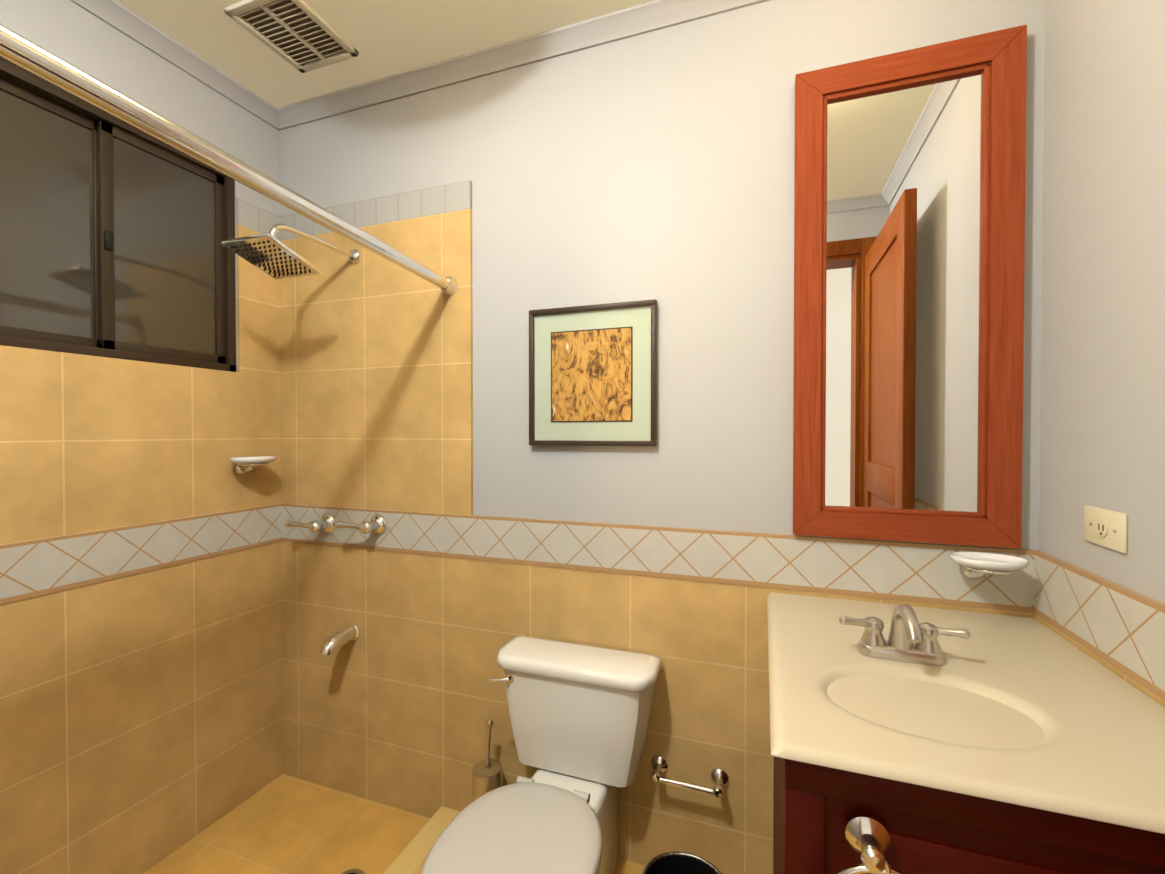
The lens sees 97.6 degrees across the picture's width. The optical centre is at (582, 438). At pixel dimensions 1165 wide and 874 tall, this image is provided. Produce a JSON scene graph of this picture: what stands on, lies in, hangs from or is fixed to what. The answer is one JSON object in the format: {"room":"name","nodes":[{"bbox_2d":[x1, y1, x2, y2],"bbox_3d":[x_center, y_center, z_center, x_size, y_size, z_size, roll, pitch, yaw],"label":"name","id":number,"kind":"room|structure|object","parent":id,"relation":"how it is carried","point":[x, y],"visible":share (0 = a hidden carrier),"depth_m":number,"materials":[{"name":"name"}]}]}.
{"room":"bathroom","nodes":[
{"label":"bathroom","id":0,"kind":"room"},
{"bbox_2d":[0,0,279,371],"bbox_3d":[-1.451,0.116,1.231,0.150,2.600,1.500,0,1,19],"label":"wall","id":1,"kind":"structure","parent":0,"point":[75,35],"depth_m":1.50,"materials":[{"name":"paint"}]},
{"bbox_2d":[0,59,235,371],"bbox_3d":[-1.444,-0.561,1.264,0.156,0.722,1.123,0,1,19],"label":"window","id":2,"kind":"structure","parent":1,"relation":"in","point":[115,232],"depth_m":1.42,"materials":[{"name":"black glass"}]},
{"bbox_2d":[0,198,282,873],"bbox_3d":[-1.376,0.227,1.199,0.014,2.080,1.488,0,1,19],"label":"wall tile","id":3,"kind":"structure","parent":1,"relation":"attached to","point":[141,713],"depth_m":1.46,"materials":[{"name":"tile"}]},
{"bbox_2d":[70,0,281,127],"bbox_3d":[-1.359,-1.160,1.183,0.046,0.046,1.380,0,1,19],"label":"crown molding","id":4,"kind":"structure","parent":1,"relation":"attached to","point":[111,12],"depth_m":1.55,"materials":[{"name":"paint"}]},
{"bbox_2d":[230,456,275,474],"bbox_3d":[-1.121,0.095,1.731,0.114,0.061,0.148,0,1,19],"label":"soap dish","id":5,"kind":"object","parent":1,"relation":"attached to","point":[242,463],"visible":1,"depth_m":1.71,"materials":[{"name":"white ceramic"}]},
{"bbox_2d":[115,0,653,107],"bbox_3d":[-0.300,-1.238,0.807,2.592,0.120,1.800,0,1,19],"label":"ceiling","id":6,"kind":"structure","parent":0,"point":[385,38],"depth_m":1.49,"materials":[{"name":"paint"}]},
{"bbox_2d":[224,0,358,72],"bbox_3d":[-0.837,-1.179,1.483,0.230,0.014,0.255,0,1,19],"label":"ceiling vent","id":7,"kind":"object","parent":6,"relation":"in","point":[302,36],"visible":1,"depth_m":1.48,"materials":[{"name":"beige"}]},
{"bbox_2d":[414,857,645,873],"bbox_3d":[0.107,1.323,0.694,1.727,0.200,1.800,0,1,19],"label":"floor","id":8,"kind":"structure","parent":0,"point":[623,866],"depth_m":1.44,"materials":[{"name":"tile"}]},
{"bbox_2d":[383,806,460,873],"bbox_3d":[-0.675,1.244,0.964,0.079,0.052,1.488,0,1,19],"label":"curb","id":9,"kind":"object","parent":8,"relation":"on","point":[411,858],"visible":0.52,"depth_m":1.52,"materials":[{"name":"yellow tile"}]},
{"bbox_2d":[472,719,501,801],"bbox_3d":[-0.287,1.026,1.535,0.090,0.372,0.090,0,1,19],"label":"toilet brush","id":10,"kind":"object","parent":8,"relation":"on","point":[487,775],"visible":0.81,"depth_m":1.51,"materials":[{"name":"silver metal"}]},
{"bbox_2d":[421,636,661,873],"bbox_3d":[-0.103,0.911,1.183,0.456,0.611,0.676,0,1,19],"label":"toilet","id":11,"kind":"object","parent":8,"relation":"on","point":[580,716],"visible":1,"depth_m":1.32,"materials":[{"name":"white ceramic"}]},
{"bbox_2d":[641,851,721,873],"bbox_3d":[0.218,1.084,1.082,0.194,0.266,0.194,0,1,19],"label":"trash can","id":12,"kind":"object","parent":8,"relation":"on","point":[676,862],"visible":1,"depth_m":1.16,"materials":[{"name":"black metal"}]},
{"bbox_2d":[767,592,1164,873],"bbox_3d":[0.630,0.813,0.914,0.562,0.815,0.695,0,1,19],"label":"bathroom vanity","id":13,"kind":"object","parent":8,"relation":"on","point":[998,744],"visible":0.88,"depth_m":0.69,"materials":[{"name":"beige stone"}]},
{"bbox_2d":[836,815,903,873],"bbox_3d":[0.370,0.570,0.630,0.138,0.169,0.050,0,1,19],"label":"towel ring","id":14,"kind":"object","parent":13,"relation":"attached to","point":[868,839],"visible":1,"depth_m":0.64,"materials":[{"name":"silver metal"}]},
{"bbox_2d":[839,604,969,665],"bbox_3d":[0.577,0.350,0.910,0.209,0.109,0.129,0,1,19],"label":"faucet","id":15,"kind":"object","parent":13,"relation":"on","point":[906,629],"visible":1,"depth_m":0.93,"materials":[{"name":"silver metal"}]},
{"bbox_2d":[279,0,1044,549],"bbox_3d":[-0.025,0.112,1.601,2.592,2.600,0.150,0,1,19],"label":"wall","id":16,"kind":"structure","parent":0,"point":[659,166],"depth_m":1.43,"materials":[{"name":"paint"}]},
{"bbox_2d":[275,0,768,129],"bbox_3d":[-0.058,-1.164,1.493,2.292,0.046,0.046,0,1,19],"label":"crown molding","id":17,"kind":"structure","parent":16,"relation":"attached to","point":[644,18],"depth_m":1.54,"materials":[{"name":"paint"}]},
{"bbox_2d":[529,299,656,445],"bbox_3d":[0.024,-0.183,1.488,0.389,0.408,0.023,0,1,19],"label":"picture frame","id":18,"kind":"object","parent":16,"relation":"attached to","point":[592,375],"visible":1,"depth_m":1.48,"materials":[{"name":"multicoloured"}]},
{"bbox_2d":[279,180,1041,873],"bbox_3d":[-0.052,0.223,1.525,2.292,2.080,0.014,0,1,19],"label":"wall tile","id":19,"kind":"structure","parent":16,"relation":"attached to","point":[437,594],"depth_m":1.65,"materials":[{"name":"tile"}]},
{"bbox_2d":[0,24,457,295],"bbox_3d":[-0.651,-0.501,0.934,0.114,0.099,1.489,0,1,19],"label":"rail","id":20,"kind":"object","parent":19,"relation":"attached to","point":[18,50],"visible":0.98,"depth_m":0.84,"materials":[{"name":"silver metal"}]},
{"bbox_2d":[221,223,360,279],"bbox_3d":[-0.857,-0.574,1.580,0.178,0.163,0.404,0,1,19],"label":"shower head","id":21,"kind":"object","parent":19,"relation":"attached to","point":[271,255],"visible":1,"depth_m":1.47},
{"bbox_2d":[284,514,327,533],"bbox_3d":[-0.953,0.304,1.795,0.156,0.072,0.083,0,1,4],"label":"shower valve","id":22,"kind":"object","parent":19,"relation":"attached to","point":[314,526],"depth_m":1.76,"materials":[{"name":"silver metal"}]},
{"bbox_2d":[319,624,358,656],"bbox_3d":[-0.832,0.689,1.730,0.060,0.074,0.134,0,1,19],"label":"tub spout","id":23,"kind":"object","parent":19,"relation":"attached to","point":[334,642],"visible":1,"depth_m":1.72,"materials":[{"name":"silver metal"}]},
{"bbox_2d":[328,514,386,534],"bbox_3d":[-0.744,0.295,1.720,0.156,0.072,0.083,0,1,4],"label":"shower valve","id":24,"kind":"object","parent":19,"relation":"attached to","point":[329,524],"depth_m":1.72,"materials":[{"name":"silver metal"}]},
{"bbox_2d":[650,755,728,797],"bbox_3d":[0.282,0.915,1.372,0.212,0.048,0.071,0,1,19],"label":"paper holder","id":25,"kind":"object","parent":19,"relation":"attached to","point":[719,776],"visible":1,"depth_m":1.36,"materials":[{"name":"silver metal"}]},
{"bbox_2d":[793,24,1026,548],"bbox_3d":[0.761,-0.334,1.220,0.470,1.156,0.031,0,1,19],"label":"mirror","id":26,"kind":"object","parent":16,"relation":"attached to","point":[909,217],"visible":1,"depth_m":1.21,"materials":[{"name":"brown wood"}]},
{"bbox_2d":[950,552,1028,579],"bbox_3d":[0.894,0.294,1.125,0.140,0.065,0.110,0,1,19],"label":"soap dish","id":27,"kind":"object","parent":16,"relation":"attached to","point":[976,565],"visible":1,"depth_m":1.12,"materials":[{"name":"white ceramic"}]},
{"bbox_2d":[1039,0,1164,603],"bbox_3d":[0.851,0.126,0.416,0.150,2.600,1.500,0,1,19],"label":"wall","id":28,"kind":"structure","parent":0,"point":[1102,442],"depth_m":0.93,"materials":[{"name":"paint"}]},
{"bbox_2d":[1034,551,1164,707],"bbox_3d":[0.772,0.744,0.445,0.014,0.965,1.488,0,1,19],"label":"wall tile","id":29,"kind":"structure","parent":28,"relation":"attached to","point":[1117,629],"depth_m":0.91,"materials":[{"name":"white tile"}]},
{"bbox_2d":[1084,505,1127,552],"bbox_3d":[0.947,0.162,0.926,0.008,0.068,0.116,0,1,19],"label":"electrical outlet plate","id":30,"kind":"object","parent":28,"relation":"attached to","point":[1106,528],"visible":1,"depth_m":0.92,"materials":[{"name":"beige plastic"}]},
{"label":"outside","id":31,"kind":"structure","parent":0,"visible":0},
{"bbox_2d":[143,774,430,873],"bbox_3d":[-1.114,1.343,1.127,0.865,0.150,1.800,0,1,19],"label":"floor","id":32,"kind":"structure","parent":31,"point":[284,824],"depth_m":1.62,"materials":[{"name":"tile"}]},
{"bbox_2d":[341,869,364,873],"bbox_3d":[-0.665,1.262,1.444,0.096,0.005,0.096,0,1,19],"label":"floor drain","id":33,"kind":"object","parent":32,"relation":"on","point":[354,871],"visible":1,"depth_m":1.48,"materials":[{"name":"silver metal"}]}
]}

